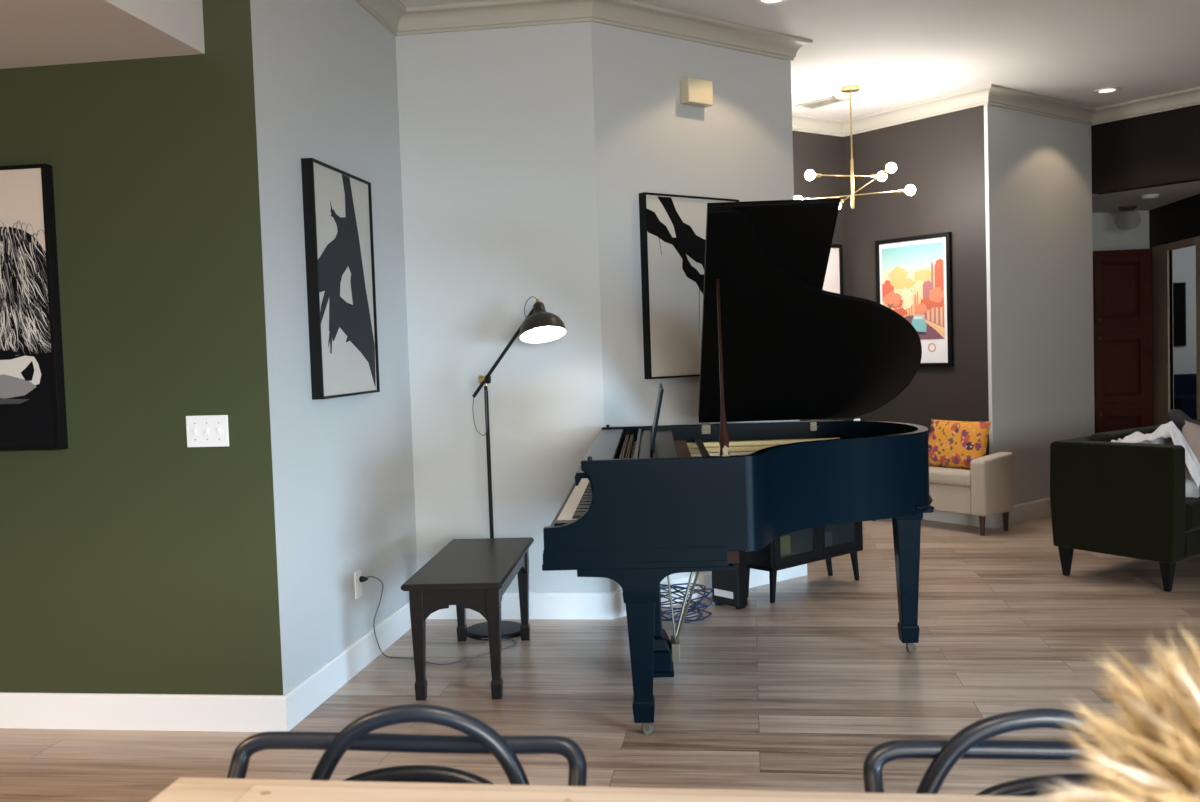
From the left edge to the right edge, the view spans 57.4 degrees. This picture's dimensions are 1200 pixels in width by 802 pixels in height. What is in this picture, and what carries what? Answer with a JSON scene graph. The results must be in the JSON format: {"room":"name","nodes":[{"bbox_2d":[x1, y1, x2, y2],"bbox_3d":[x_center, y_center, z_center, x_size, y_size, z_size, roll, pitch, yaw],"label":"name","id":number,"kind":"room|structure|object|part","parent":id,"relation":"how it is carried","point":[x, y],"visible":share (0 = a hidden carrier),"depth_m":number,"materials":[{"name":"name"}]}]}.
{"room":"music room","nodes":[
{"label":"music room","id":0,"kind":"room"},
{"bbox_2d":[0,0,204,68],"bbox_3d":[-4.067,-1.315,1.101,4.515,0.609,6.223,-2,3,8],"label":"ceiling","id":1,"kind":"structure","parent":0,"point":[33,33],"depth_m":3.64,"materials":[{"name":"white paint"}]},
{"bbox_2d":[355,0,812,60],"bbox_3d":[-0.510,-1.896,5.522,1.533,0.108,3.801,1,4,44],"label":"trim","id":2,"kind":"structure","parent":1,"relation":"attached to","point":[400,20],"depth_m":5.41,"materials":[{"name":"beige paint"}]},
{"bbox_2d":[0,0,282,694],"bbox_3d":[-3.562,-0.262,4.292,4.792,3.050,0.116,-2,3,8],"label":"wall","id":3,"kind":"structure","parent":0,"point":[135,559],"depth_m":3.98,"materials":[{"name":"green paint"}]},
{"bbox_2d":[0,164,67,450],"bbox_3d":[-2.367,-0.329,4.043,0.780,1.035,0.048,-2,3,8],"label":"framed picture","id":4,"kind":"object","parent":3,"relation":"attached to","point":[32,384],"visible":1,"depth_m":3.99,"materials":[{"name":"black"}]},
{"bbox_2d":[0,220,56,446],"bbox_3d":[-2.366,-0.241,4.031,0.752,0.831,0.002,-2,3,8],"label":"print","id":5,"kind":"object","parent":4,"relation":"attached to","point":[28,296],"depth_m":3.99,"materials":[{"name":"black"}]},
{"bbox_2d":[186,415,228,446],"bbox_3d":[-1.419,0.109,3.953,0.160,0.114,0.017,-2,3,8],"label":"light switch","id":6,"kind":"object","parent":3,"relation":"attached to","point":[205,430],"visible":1,"depth_m":3.96,"materials":[{"name":"white plastic"}]},
{"bbox_2d":[0,564,806,731],"bbox_3d":[-2.054,1.117,4.956,7.076,0.132,2.588,-3,3,-25],"label":"baseboard","id":7,"kind":"structure","parent":3,"relation":"attached to","point":[26,710],"depth_m":4.10,"materials":[{"name":"white paint"}]},
{"bbox_2d":[250,0,417,694],"bbox_3d":[-1.134,-0.367,4.785,0.113,3.050,1.756,-2,3,8],"label":"wall","id":8,"kind":"structure","parent":0,"point":[325,71],"depth_m":4.49,"materials":[{"name":"grey paint"}]},
{"bbox_2d":[301,158,379,399],"bbox_3d":[-1.080,-0.492,4.611,0.047,0.940,0.668,-2,3,8],"label":"framed picture","id":9,"kind":"object","parent":8,"relation":"attached to","point":[337,203],"visible":1,"depth_m":4.53,"materials":[{"name":"black"}]},
{"bbox_2d":[318,175,375,387],"bbox_3d":[-1.068,-0.497,4.607,0.001,0.908,0.639,-2,3,8],"label":"print","id":10,"kind":"object","parent":9,"relation":"attached to","point":[346,268],"depth_m":4.61,"materials":[{"name":"grey paper"}]},
{"bbox_2d":[354,569,361,598],"bbox_3d":[-1.046,0.794,4.746,0.009,0.116,0.072,-2,3,8],"label":"wall outlet","id":11,"kind":"object","parent":8,"relation":"attached to","point":[358,585],"visible":1,"depth_m":4.73,"materials":[{"name":"white plastic"}]},
{"bbox_2d":[395,22,609,592],"bbox_3d":[-0.534,-0.423,5.533,1.100,3.050,0.110,-2,3,8],"label":"wall","id":12,"kind":"structure","parent":0,"point":[497,131],"depth_m":5.46,"materials":[{"name":"grey paint"}]},
{"bbox_2d":[0,516,1199,801],"bbox_3d":[1.046,1.190,3.710,14.000,0.100,17.500,-2,3,8],"label":"floor","id":13,"kind":"structure","parent":0,"point":[794,692],"depth_m":4.34,"materials":[{"name":"brown wood"}]},
{"bbox_2d":[227,704,586,786],"bbox_3d":[-0.342,0.900,1.660,0.615,0.768,0.460,-2,3,8],"label":"dining chair","id":14,"kind":"object","parent":13,"relation":"on","point":[480,738],"visible":0.86,"depth_m":1.84,"materials":[{"name":"black metal"}]},
{"bbox_3d":[-0.337,0.701,1.733,0.615,0.268,0.292,-2,3,8],"label":"rail","id":15,"kind":"part","parent":14,"relation":"part of","materials":[{"name":"black plastic"}]},
{"bbox_2d":[359,576,516,664],"bbox_3d":[-0.704,0.943,4.891,0.720,0.399,0.294,-3,3,-28],"label":"power cord","id":16,"kind":"object","parent":13,"relation":"on","point":[361,578],"visible":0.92,"depth_m":4.84,"materials":[{"name":"grey plastic"}]},
{"bbox_2d":[401,537,533,700],"bbox_3d":[-0.532,0.909,4.703,0.394,0.470,1.000,-2,3,4],"label":"piano bench","id":17,"kind":"object","parent":13,"relation":"on","point":[474,574],"visible":1,"depth_m":4.29,"materials":[{"name":"black wood"}]},
{"bbox_3d":[-0.708,0.948,4.286,0.052,0.444,0.052,-2,3,4],"label":"leg","id":18,"kind":"part","parent":17,"relation":"part of","materials":[{"name":"black wood"}]},
{"bbox_3d":[-0.655,0.905,5.139,0.052,0.444,0.052,-2,3,4],"label":"leg","id":19,"kind":"part","parent":17,"relation":"part of","materials":[{"name":"black wood"}]},
{"bbox_3d":[-0.539,0.688,4.692,0.394,0.026,1.000,-2,3,4],"label":"seat","id":20,"kind":"part","parent":17,"relation":"part of","materials":[{"name":"black wood"}]},
{"bbox_3d":[-0.408,0.939,4.267,0.052,0.444,0.052,-2,3,4],"label":"leg","id":21,"kind":"part","parent":17,"relation":"part of","materials":[{"name":"black wood"}]},
{"bbox_3d":[-0.356,0.896,5.121,0.052,0.444,0.052,-2,3,4],"label":"leg","id":22,"kind":"part","parent":17,"relation":"part of","materials":[{"name":"black wood"}]},
{"bbox_2d":[467,296,566,639],"bbox_3d":[-0.402,0.311,5.220,0.548,1.607,0.299,-2,3,8],"label":"floor lamp","id":23,"kind":"object","parent":13,"relation":"on","point":[540,326],"visible":0.86,"depth_m":5.20,"materials":[{"name":"black metal"}]},
{"bbox_3d":[-0.573,0.058,5.224,0.072,0.217,0.006,-2,3,8],"label":"cord","id":24,"kind":"part","parent":23,"relation":"part of","materials":[{"name":"grey plastic"}]},
{"bbox_3d":[-0.531,-0.104,5.216,0.021,0.042,0.042,-2,3,8],"label":"joint knob","id":25,"kind":"part","parent":23,"relation":"part of","materials":[{"name":"black metal"}]},
{"bbox_3d":[-0.447,-0.240,5.190,0.344,0.442,0.017,-2,3,8],"label":"arm","id":26,"kind":"part","parent":23,"relation":"part of","materials":[{"name":"black metal"}]},
{"bbox_3d":[-0.275,-0.383,5.139,0.087,0.126,0.088,-2,3,8],"label":"bulb","id":27,"kind":"part","parent":23,"relation":"part of","materials":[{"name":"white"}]},
{"bbox_3d":[-0.268,-0.368,5.125,0.220,0.195,0.218,-2,3,8],"label":"lamp shade","id":28,"kind":"part","parent":23,"relation":"part of","materials":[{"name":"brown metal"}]},
{"bbox_2d":[149,777,1066,801],"bbox_3d":[0.694,0.907,0.965,2.735,0.751,0.923,-2,3,8],"label":"dining table","id":29,"kind":"object","parent":13,"relation":"on","point":[184,789],"visible":0.98,"depth_m":1.49,"materials":[{"name":"brown wood"}]},
{"bbox_3d":[0.549,0.486,0.891,0.100,0.108,0.100,-2,3,8],"label":"vase","id":30,"kind":"object","parent":29,"relation":"on","visible":0},
{"bbox_2d":[1035,619,1199,801],"bbox_3d":[0.538,0.290,0.879,0.364,0.272,0.360,0,3,31],"label":"bunch","id":31,"kind":"object","parent":30,"relation":"in","point":[1156,758],"visible":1,"depth_m":0.90,"materials":[{"name":"beige plant"}]},
{"bbox_2d":[660,583,712,622],"bbox_3d":[0.366,0.998,5.424,0.384,0.162,0.230,-2,3,8],"label":"cable tangle","id":32,"kind":"object","parent":13,"relation":"on","point":[665,586],"visible":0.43,"depth_m":5.37,"materials":[{"name":"blue plastic"}]},
{"bbox_2d":[712,551,746,609],"bbox_3d":[0.661,0.845,5.638,0.077,0.430,0.180,-4,4,-41],"label":"floor speaker","id":33,"kind":"object","parent":13,"relation":"on","point":[729,587],"visible":0.6,"depth_m":5.59,"materials":[{"name":"black"}]},
{"bbox_3d":[0.635,0.989,5.624,0.002,0.035,0.130,-4,4,-41],"label":"label plate","id":34,"kind":"part","parent":33,"relation":"part of","materials":[{"name":"white plastic"}]},
{"bbox_2d":[712,563,737,606],"bbox_3d":[0.637,0.841,5.616,0.008,0.406,0.172,-4,4,-41],"label":"grille","id":35,"kind":"object","parent":33,"relation":"attached to","point":[724,582],"depth_m":5.61,"materials":[{"name":"black fabric"}]},
{"bbox_2d":[542,198,933,734],"bbox_3d":[0.612,0.187,4.486,1.571,1.857,1.585,-2,3,3],"label":"grand piano","id":36,"kind":"object","parent":13,"relation":"on","point":[645,505],"visible":1,"depth_m":4.24,"materials":[{"name":"black"}]},
{"bbox_3d":[0.120,0.504,3.733,0.631,0.005,0.005,-2,3,3],"label":"moulding","id":37,"kind":"part","parent":36,"relation":"part of","materials":[{"name":"black wood"}]},
{"bbox_3d":[0.147,0.881,3.808,0.119,0.463,0.119,-2,3,3],"label":"leg","id":38,"kind":"part","parent":36,"relation":"part of","materials":[{"name":"black"}]},
{"bbox_3d":[0.179,0.183,4.505,0.058,0.032,1.455,-2,3,3],"label":"desk rail","id":39,"kind":"part","parent":36,"relation":"part of","materials":[{"name":"black paint"}]},
{"bbox_2d":[653,430,677,457],"bbox_3d":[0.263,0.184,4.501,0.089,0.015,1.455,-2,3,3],"label":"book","id":40,"kind":"object","parent":36,"relation":"attached to","point":[664,446],"depth_m":4.46,"materials":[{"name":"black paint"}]},
{"bbox_3d":[0.282,0.784,4.392,0.051,0.496,0.008,-2,3,3],"label":"pedal rod","id":41,"kind":"part","parent":36,"relation":"part of","materials":[{"name":"silver metal"}]},
{"bbox_3d":[0.431,0.211,4.557,0.030,0.015,1.100,-2,3,3],"label":"damper rail","id":42,"kind":"part","parent":36,"relation":"part of","materials":[{"name":"brown wood"}]},
{"bbox_3d":[0.429,0.180,3.738,0.038,0.058,0.005,-2,3,3],"label":"prop plate","id":43,"kind":"part","parent":36,"relation":"part of","materials":[{"name":"gold metal"}]},
{"bbox_3d":[0.907,-0.306,4.562,0.959,0.020,1.575,-2,-30,3],"label":"lid","id":44,"kind":"part","parent":36,"relation":"part of","materials":[{"name":"black wood"}]},
{"bbox_3d":[1.315,0.746,4.687,0.119,0.570,0.119,-2,3,3],"label":"leg","id":45,"kind":"part","parent":36,"relation":"part of","materials":[{"name":"black wood"}]},
{"bbox_3d":[1.346,0.407,4.752,0.142,0.016,0.748,-2,3,3],"label":"rim moulding","id":46,"kind":"part","parent":36,"relation":"part of","materials":[{"name":"black wood"}]},
{"bbox_2d":[746,521,862,602],"bbox_3d":[1.101,0.736,5.980,0.778,0.585,0.275,-4,4,-40],"label":"media cabinet","id":47,"kind":"object","parent":13,"relation":"on","point":[847,538],"visible":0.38,"depth_m":5.91,"materials":[{"name":"black wood"}]},
{"bbox_3d":[0.781,0.961,5.839,0.037,0.170,0.030,-4,4,-40],"label":"leg","id":48,"kind":"part","parent":47,"relation":"part of","materials":[{"name":"black wood"}]},
{"bbox_3d":[0.901,0.964,5.698,0.037,0.170,0.030,-4,4,-40],"label":"leg","id":49,"kind":"part","parent":47,"relation":"part of","materials":[{"name":"black wood"}]},
{"bbox_2d":[781,552,798,557],"bbox_3d":[0.945,0.834,5.865,0.220,0.027,0.140,-4,4,-40],"label":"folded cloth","id":50,"kind":"object","parent":47,"relation":"in","point":[791,553],"visible":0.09,"depth_m":5.84,"materials":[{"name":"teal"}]},
{"bbox_2d":[780,534,790,554],"bbox_3d":[0.943,0.769,5.862,0.120,0.100,0.100,-4,4,-40],"label":"storage box","id":51,"kind":"object","parent":50,"relation":"on","point":[785,539],"visible":0.27,"depth_m":5.83,"materials":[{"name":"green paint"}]},
{"bbox_3d":[1.032,0.663,5.771,0.363,0.367,0.018,-4,4,-40],"label":"door","id":52,"kind":"part","parent":47,"relation":"part of","materials":[{"name":"black"}]},
{"bbox_2d":[825,530,831,547],"bbox_3d":[1.217,0.777,6.096,0.120,0.100,0.100,-4,4,-40],"label":"storage box","id":53,"kind":"object","parent":47,"relation":"in","point":[828,534],"visible":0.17,"depth_m":6.07,"materials":[{"name":"grey paint"}]},
{"bbox_3d":[1.312,0.922,6.292,0.054,0.170,0.030,-4,4,-40],"label":"leg","id":54,"kind":"part","parent":47,"relation":"part of","materials":[{"name":"black wood"}]},
{"bbox_3d":[1.311,0.643,6.009,0.363,0.367,0.018,-4,4,-40],"label":"door","id":55,"kind":"part","parent":47,"relation":"part of","materials":[{"name":"black glass"}]},
{"bbox_3d":[1.432,0.925,6.151,0.054,0.170,0.030,-4,4,-40],"label":"leg","id":56,"kind":"part","parent":47,"relation":"part of","materials":[{"name":"black wood"}]},
{"bbox_2d":[872,452,1013,535],"bbox_3d":[2.417,0.623,7.854,0.345,0.543,1.020,-4,3,-36],"label":"settee","id":57,"kind":"object","parent":13,"relation":"on","point":[984,489],"visible":0.47,"depth_m":7.47,"materials":[{"name":"beige fabric"}]},
{"bbox_2d":[929,466,970,486],"bbox_3d":[2.409,0.521,7.846,0.335,0.100,0.790,-4,3,-36],"label":"seat cushion","id":58,"kind":"object","parent":57,"relation":"on","point":[938,476],"depth_m":7.58,"materials":[{"name":"beige fabric"}]},
{"bbox_3d":[2.426,0.664,7.862,0.325,0.190,0.820,-4,3,-36],"label":"frame","id":59,"kind":"part","parent":57,"relation":"part of","materials":[{"name":"beige fabric"}]},
{"bbox_2d":[928,419,990,468],"bbox_3d":[2.524,0.306,7.748,0.177,0.336,0.501,-4,3,-37],"label":"throw pillow","id":60,"kind":"object","parent":57,"relation":"on","point":[953,444],"visible":0.88,"depth_m":7.68,"materials":[{"name":"orange fabric"}]},
{"bbox_3d":[2.585,0.844,7.407,0.043,0.135,0.044,-4,3,-36],"label":"leg","id":61,"kind":"part","parent":57,"relation":"part of","materials":[{"name":"brown wood"}]},
{"bbox_3d":[2.680,0.565,7.485,0.345,0.408,0.115,-4,3,-36],"label":"armrest","id":62,"kind":"part","parent":57,"relation":"part of","materials":[{"name":"beige fabric"}]},
{"bbox_3d":[2.804,0.829,7.565,0.043,0.135,0.044,-4,3,-36],"label":"leg","id":63,"kind":"part","parent":57,"relation":"part of","materials":[{"name":"brown wood"}]},
{"bbox_2d":[863,708,1123,796],"bbox_3d":[0.713,0.871,1.530,0.615,0.768,0.460,-2,3,6],"label":"dining chair","id":64,"kind":"object","parent":13,"relation":"on","point":[973,741],"visible":0.63,"depth_m":1.72,"materials":[{"name":"black metal"}]},
{"bbox_3d":[0.715,0.673,1.604,0.615,0.268,0.292,-2,3,6],"label":"rail","id":65,"kind":"part","parent":64,"relation":"part of","materials":[{"name":"black plastic"}]},
{"bbox_2d":[1093,249,1152,432],"bbox_3d":[4.565,-0.302,9.780,0.640,2.065,0.275,-2,3,8],"label":"door","id":66,"kind":"structure","parent":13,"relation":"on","point":[1122,279],"depth_m":9.66,"materials":[{"name":"brown wood"}]},
{"bbox_3d":[4.607,-0.294,9.678,0.440,0.615,0.022,-2,3,8],"label":"door","id":67,"kind":"part","parent":66,"relation":"part of","materials":[{"name":"brown wood"}]},
{"bbox_3d":[4.584,-0.980,9.645,0.440,0.610,0.022,-2,3,8],"label":"door","id":68,"kind":"part","parent":66,"relation":"part of","materials":[{"name":"brown wood"}]},
{"bbox_3d":[4.629,0.372,9.710,0.440,0.600,0.022,-2,3,8],"label":"door","id":69,"kind":"part","parent":66,"relation":"part of","materials":[{"name":"brown wood"}]},
{"bbox_2d":[1050,419,1199,591],"bbox_3d":[3.477,0.535,6.393,1.900,0.790,0.700,-4,3,-36],"label":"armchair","id":70,"kind":"object","parent":13,"relation":"on","point":[1123,499],"visible":0.87,"depth_m":5.78,"materials":[{"name":"green fabric"}]},
{"bbox_3d":[2.599,0.888,6.106,0.063,0.170,0.063,-4,3,-36],"label":"leg","id":71,"kind":"part","parent":70,"relation":"part of","materials":[{"name":"black wood"}]},
{"bbox_3d":[3.310,0.466,6.613,1.630,0.587,0.130,-4,3,-36],"label":"frame","id":72,"kind":"part","parent":70,"relation":"part of","materials":[{"name":"green fabric"}]},
{"bbox_3d":[2.761,0.524,5.873,0.135,0.599,0.688,-4,3,-36],"label":"armrest","id":73,"kind":"part","parent":70,"relation":"part of","materials":[{"name":"green fabric"}]},
{"bbox_2d":[1088,425,1159,441],"bbox_3d":[3.055,0.365,6.262,0.786,0.410,0.152,-4,3,-36],"label":"cushion","id":74,"kind":"object","parent":70,"relation":"on","point":[1111,435],"depth_m":6.07,"materials":[{"name":"green fabric"}]},
{"bbox_2d":[1111,421,1199,497],"bbox_3d":[3.011,0.308,5.843,0.267,0.414,0.476,-4,3,-37],"label":"throw blanket","id":75,"kind":"object","parent":70,"relation":"on","point":[1168,433],"visible":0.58,"depth_m":5.75,"materials":[{"name":"white fabric"}]},
{"bbox_3d":[2.931,0.899,5.655,0.063,0.170,0.063,-4,3,-36],"label":"leg","id":76,"kind":"part","parent":70,"relation":"part of","materials":[{"name":"black wood"}]},
{"bbox_2d":[1166,409,1199,431],"bbox_3d":[3.309,0.168,6.071,0.051,0.208,0.863,-2,3,8],"label":"throw pillow","id":77,"kind":"object","parent":70,"relation":"on","point":[1178,417],"visible":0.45,"depth_m":6.28,"materials":[{"name":"black fabric"}]},
{"bbox_2d":[1182,421,1199,463],"bbox_3d":[3.345,0.341,5.996,0.503,0.489,0.215,-4,3,-36],"label":"throw pillow","id":78,"kind":"object","parent":70,"relation":"on","point":[1190,431],"visible":0.33,"depth_m":5.91,"materials":[{"name":"beige fabric"}]},
{"bbox_2d":[1185,497,1199,531],"bbox_3d":[3.229,0.580,6.045,0.806,0.150,0.432,-4,3,-36],"label":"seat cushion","id":79,"kind":"object","parent":70,"relation":"on","point":[1192,504],"depth_m":5.67,"materials":[{"name":"green fabric"}]},
{"bbox_2d":[1174,374,1196,419],"bbox_3d":[5.977,0.186,10.779,0.700,0.900,0.520,-2,3,8],"label":"bench","id":80,"kind":"object","parent":13,"relation":"on","point":[1185,385],"visible":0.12,"depth_m":10.92,"materials":[{"name":"blue fabric"}]},
{"bbox_3d":[5.973,0.087,10.764,0.700,0.300,0.500,-2,3,8],"label":"seat","id":81,"kind":"part","parent":80,"relation":"part of","materials":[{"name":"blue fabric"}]},
{"bbox_2d":[591,22,799,591],"bbox_3d":[0.532,-0.475,5.883,1.426,3.050,0.110,-4,3,-38],"label":"wall","id":82,"kind":"structure","parent":0,"point":[739,147],"depth_m":5.62,"materials":[{"name":"grey paint"}]},
{"bbox_2d":[639,192,738,378],"bbox_3d":[0.489,-0.599,5.747,0.668,0.940,0.047,-4,3,-38],"label":"framed picture","id":83,"kind":"object","parent":82,"relation":"attached to","point":[672,227],"visible":0.75,"depth_m":5.64,"materials":[{"name":"black"}]},
{"bbox_2d":[680,77,712,106],"bbox_3d":[0.503,-1.611,5.721,0.176,0.128,0.070,-4,3,-38],"label":"door chime","id":84,"kind":"object","parent":82,"relation":"attached to","point":[693,91],"visible":1,"depth_m":5.68,"materials":[{"name":"beige plastic"}]},
{"bbox_3d":[0.486,-1.612,5.744,0.170,0.120,0.014,-4,3,-38],"label":"plate","id":85,"kind":"part","parent":84,"relation":"part of","materials":[{"name":"beige plastic"}]},
{"bbox_2d":[399,0,1199,119],"bbox_3d":[0.941,-1.965,3.559,14.000,0.120,17.500,-2,3,8],"label":"ceiling","id":86,"kind":"structure","parent":0,"point":[898,53],"depth_m":6.42,"materials":[{"name":"white paint"}]},
{"bbox_2d":[754,0,787,4],"bbox_3d":[0.852,-1.986,5.414,0.176,0.009,0.176,-2,3,8],"label":"recessed light","id":87,"kind":"object","parent":86,"relation":"in","point":[760,2],"visible":1,"depth_m":5.46,"materials":[{"name":"white paint"}]},
{"bbox_2d":[796,96,849,108],"bbox_3d":[1.584,-2.125,7.798,0.180,0.012,0.340,-4,4,-39],"label":"ceiling vent","id":88,"kind":"object","parent":86,"relation":"in","point":[826,101],"visible":1,"depth_m":7.79,"materials":[{"name":"white metal"}]},
{"bbox_2d":[794,85,914,208],"bbox_3d":[1.696,-1.704,7.358,0.750,0.815,0.497,0,4,39],"label":"chandelier","id":89,"kind":"object","parent":86,"relation":"hanging from","point":[891,167],"visible":0.87,"depth_m":7.37,"materials":[{"name":"gold metal"}]},
{"bbox_3d":[1.405,-1.512,7.332,0.066,0.066,0.066,-2,3,8],"label":"bulb","id":90,"kind":"part","parent":89,"relation":"part of","materials":[{"name":"white glass"}]},
{"bbox_3d":[1.663,-1.522,7.399,0.429,0.011,0.008,-3,3,-14],"label":"arm","id":91,"kind":"part","parent":89,"relation":"part of","materials":[{"name":"gold metal"}]},
{"bbox_3d":[1.692,-1.857,7.377,0.011,0.470,0.011,-2,3,8],"label":"rod","id":92,"kind":"part","parent":89,"relation":"part of","materials":[{"name":"gold metal"}]},
{"bbox_3d":[1.704,-1.384,7.370,0.636,0.021,0.008,-1,3,17],"label":"arm","id":93,"kind":"part","parent":89,"relation":"part of","materials":[{"name":"gold metal"}]},
{"bbox_3d":[1.778,-1.446,7.407,0.008,0.142,0.511,-3,3,-23],"label":"arm","id":94,"kind":"part","parent":89,"relation":"part of","materials":[{"name":"gold metal"}]},
{"bbox_3d":[1.921,-1.532,7.465,0.066,0.066,0.066,-2,3,8],"label":"bulb","id":95,"kind":"part","parent":89,"relation":"part of","materials":[{"name":"white glass"}]},
{"bbox_3d":[1.894,-1.517,7.123,0.066,0.066,0.066,-2,3,8],"label":"bulb","id":96,"kind":"part","parent":89,"relation":"part of","materials":[{"name":"white glass"}]},
{"bbox_3d":[2.058,-1.398,7.260,0.066,0.066,0.066,-2,3,8],"label":"bulb","id":97,"kind":"part","parent":89,"relation":"part of","materials":[{"name":"white glass"}]},
{"bbox_2d":[1093,87,1119,93],"bbox_3d":[3.572,-2.187,7.718,0.176,0.009,0.176,-2,3,8],"label":"recessed light","id":98,"kind":"object","parent":86,"relation":"in","point":[1109,89],"visible":1,"depth_m":7.72,"materials":[{"name":"white paint"}]},
{"bbox_2d":[792,131,848,420],"bbox_3d":[1.066,-0.598,8.084,2.327,3.050,0.110,-4,3,-36],"label":"wall","id":99,"kind":"structure","parent":0,"point":[818,153],"depth_m":8.46,"materials":[{"name":"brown paint"}]},
{"bbox_2d":[823,244,843,294],"bbox_3d":[1.634,-0.725,8.404,0.668,0.965,0.030,-4,3,-36],"label":"framed poster","id":100,"kind":"object","parent":99,"relation":"attached to","point":[833,282],"visible":0.2,"depth_m":8.54,"materials":[{"name":"black paper"}]},
{"bbox_3d":[1.634,-0.725,8.404,0.668,0.965,0.030,-4,3,-36],"label":"frame","id":101,"kind":"part","parent":100,"relation":"part of","materials":[{"name":"black"}]},
{"bbox_2d":[843,105,988,455],"bbox_3d":[2.338,-0.647,8.221,0.110,3.050,1.373,-4,3,-36],"label":"wall","id":102,"kind":"structure","parent":0,"point":[942,156],"depth_m":7.95,"materials":[{"name":"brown paint"}]},
{"bbox_2d":[875,232,953,366],"bbox_3d":[2.321,-0.734,8.116,0.030,0.965,0.668,-4,3,-36],"label":"framed poster","id":103,"kind":"object","parent":102,"relation":"attached to","point":[914,273],"visible":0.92,"depth_m":8.04,"materials":[{"name":"black paper"}]},
{"bbox_2d":[882,242,944,351],"bbox_3d":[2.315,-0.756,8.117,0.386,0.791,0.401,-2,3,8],"label":"print","id":104,"kind":"object","parent":103,"relation":"attached to","point":[913,273],"depth_m":8.06,"materials":[{"name":"multicoloured paper"}]},
{"bbox_2d":[792,84,1199,136],"bbox_3d":[4.484,-2.108,6.473,8.328,0.108,2.770,0,3,30],"label":"trim","id":105,"kind":"structure","parent":102,"relation":"attached to","point":[991,94],"depth_m":8.03,"materials":[{"name":"beige paint"}]},
{"bbox_2d":[984,104,1094,504],"bbox_3d":[3.243,-0.672,8.111,1.452,3.050,0.110,-4,4,-39],"label":"wall","id":106,"kind":"structure","parent":0,"point":[1038,168],"depth_m":8.00,"materials":[{"name":"grey paint"}]},
{"bbox_2d":[923,497,1050,528],"bbox_3d":[2.088,0.825,8.170,3.675,0.132,1.118,-2,3,-4],"label":"baseboard","id":107,"kind":"structure","parent":106,"relation":"attached to","point":[1036,509],"depth_m":7.92,"materials":[{"name":"white paint"}]},
{"bbox_2d":[1092,211,1148,250],"bbox_3d":[4.317,-0.797,9.982,1.280,3.050,0.100,-2,3,8],"label":"wall","id":108,"kind":"structure","parent":0,"point":[1128,230],"depth_m":9.84,"materials":[{"name":"grey paint"}]},
{"bbox_2d":[1091,104,1199,194],"bbox_3d":[4.237,-1.909,7.956,0.120,0.630,1.342,-4,3,-35],"label":"wall header","id":109,"kind":"structure","parent":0,"point":[1160,148],"depth_m":8.12,"materials":[{"name":"black paint"}]},
{"bbox_2d":[1092,181,1199,212],"bbox_3d":[4.152,-1.680,8.766,1.230,0.100,2.260,-2,3,8],"label":"ceiling","id":110,"kind":"structure","parent":0,"point":[1110,202],"depth_m":8.83,"materials":[{"name":"white paint"}]},
{"bbox_2d":[1118,206,1136,210],"bbox_3d":[4.554,-1.576,9.455,0.210,0.200,0.210,-2,3,8],"label":"ceiling light","id":111,"kind":"object","parent":110,"relation":"attached to","point":[1123,208],"visible":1,"depth_m":9.40,"materials":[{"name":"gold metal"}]},
{"bbox_2d":[1141,194,1158,199],"bbox_3d":[4.360,-1.615,8.681,0.132,0.036,0.132,-2,3,8],"label":"smoke detector","id":112,"kind":"object","parent":110,"relation":"attached to","point":[1147,196],"visible":1,"depth_m":8.64,"materials":[{"name":"white plastic"}]},
{"bbox_2d":[1149,194,1199,409],"bbox_3d":[4.792,-0.749,8.652,0.030,3.050,2.410,-2,3,8],"label":"wall","id":113,"kind":"structure","parent":0,"point":[1179,220],"depth_m":9.26,"materials":[{"name":"black paint"}]},
{"bbox_2d":[1152,236,1199,425],"bbox_3d":[4.884,-0.297,9.245,0.047,2.085,1.060,-2,3,8],"label":"trim","id":114,"kind":"structure","parent":113,"relation":"attached to","point":[1162,328],"depth_m":9.47,"materials":[{"name":"beige wood"}]},
{"bbox_2d":[1173,245,1196,373],"bbox_3d":[6.826,-0.929,10.999,3.420,3.050,0.100,-2,3,8],"label":"wall","id":115,"kind":"structure","parent":0,"point":[1184,259],"depth_m":11.06,"materials":[{"name":"grey paint"}]},
{"bbox_2d":[1173,282,1185,345],"bbox_3d":[5.818,-0.874,11.073,0.190,0.640,0.030,-2,3,8],"label":"framed picture","id":116,"kind":"object","parent":115,"relation":"attached to","point":[1179,289],"visible":0.59,"depth_m":11.06,"materials":[{"name":"black"}]}
]}

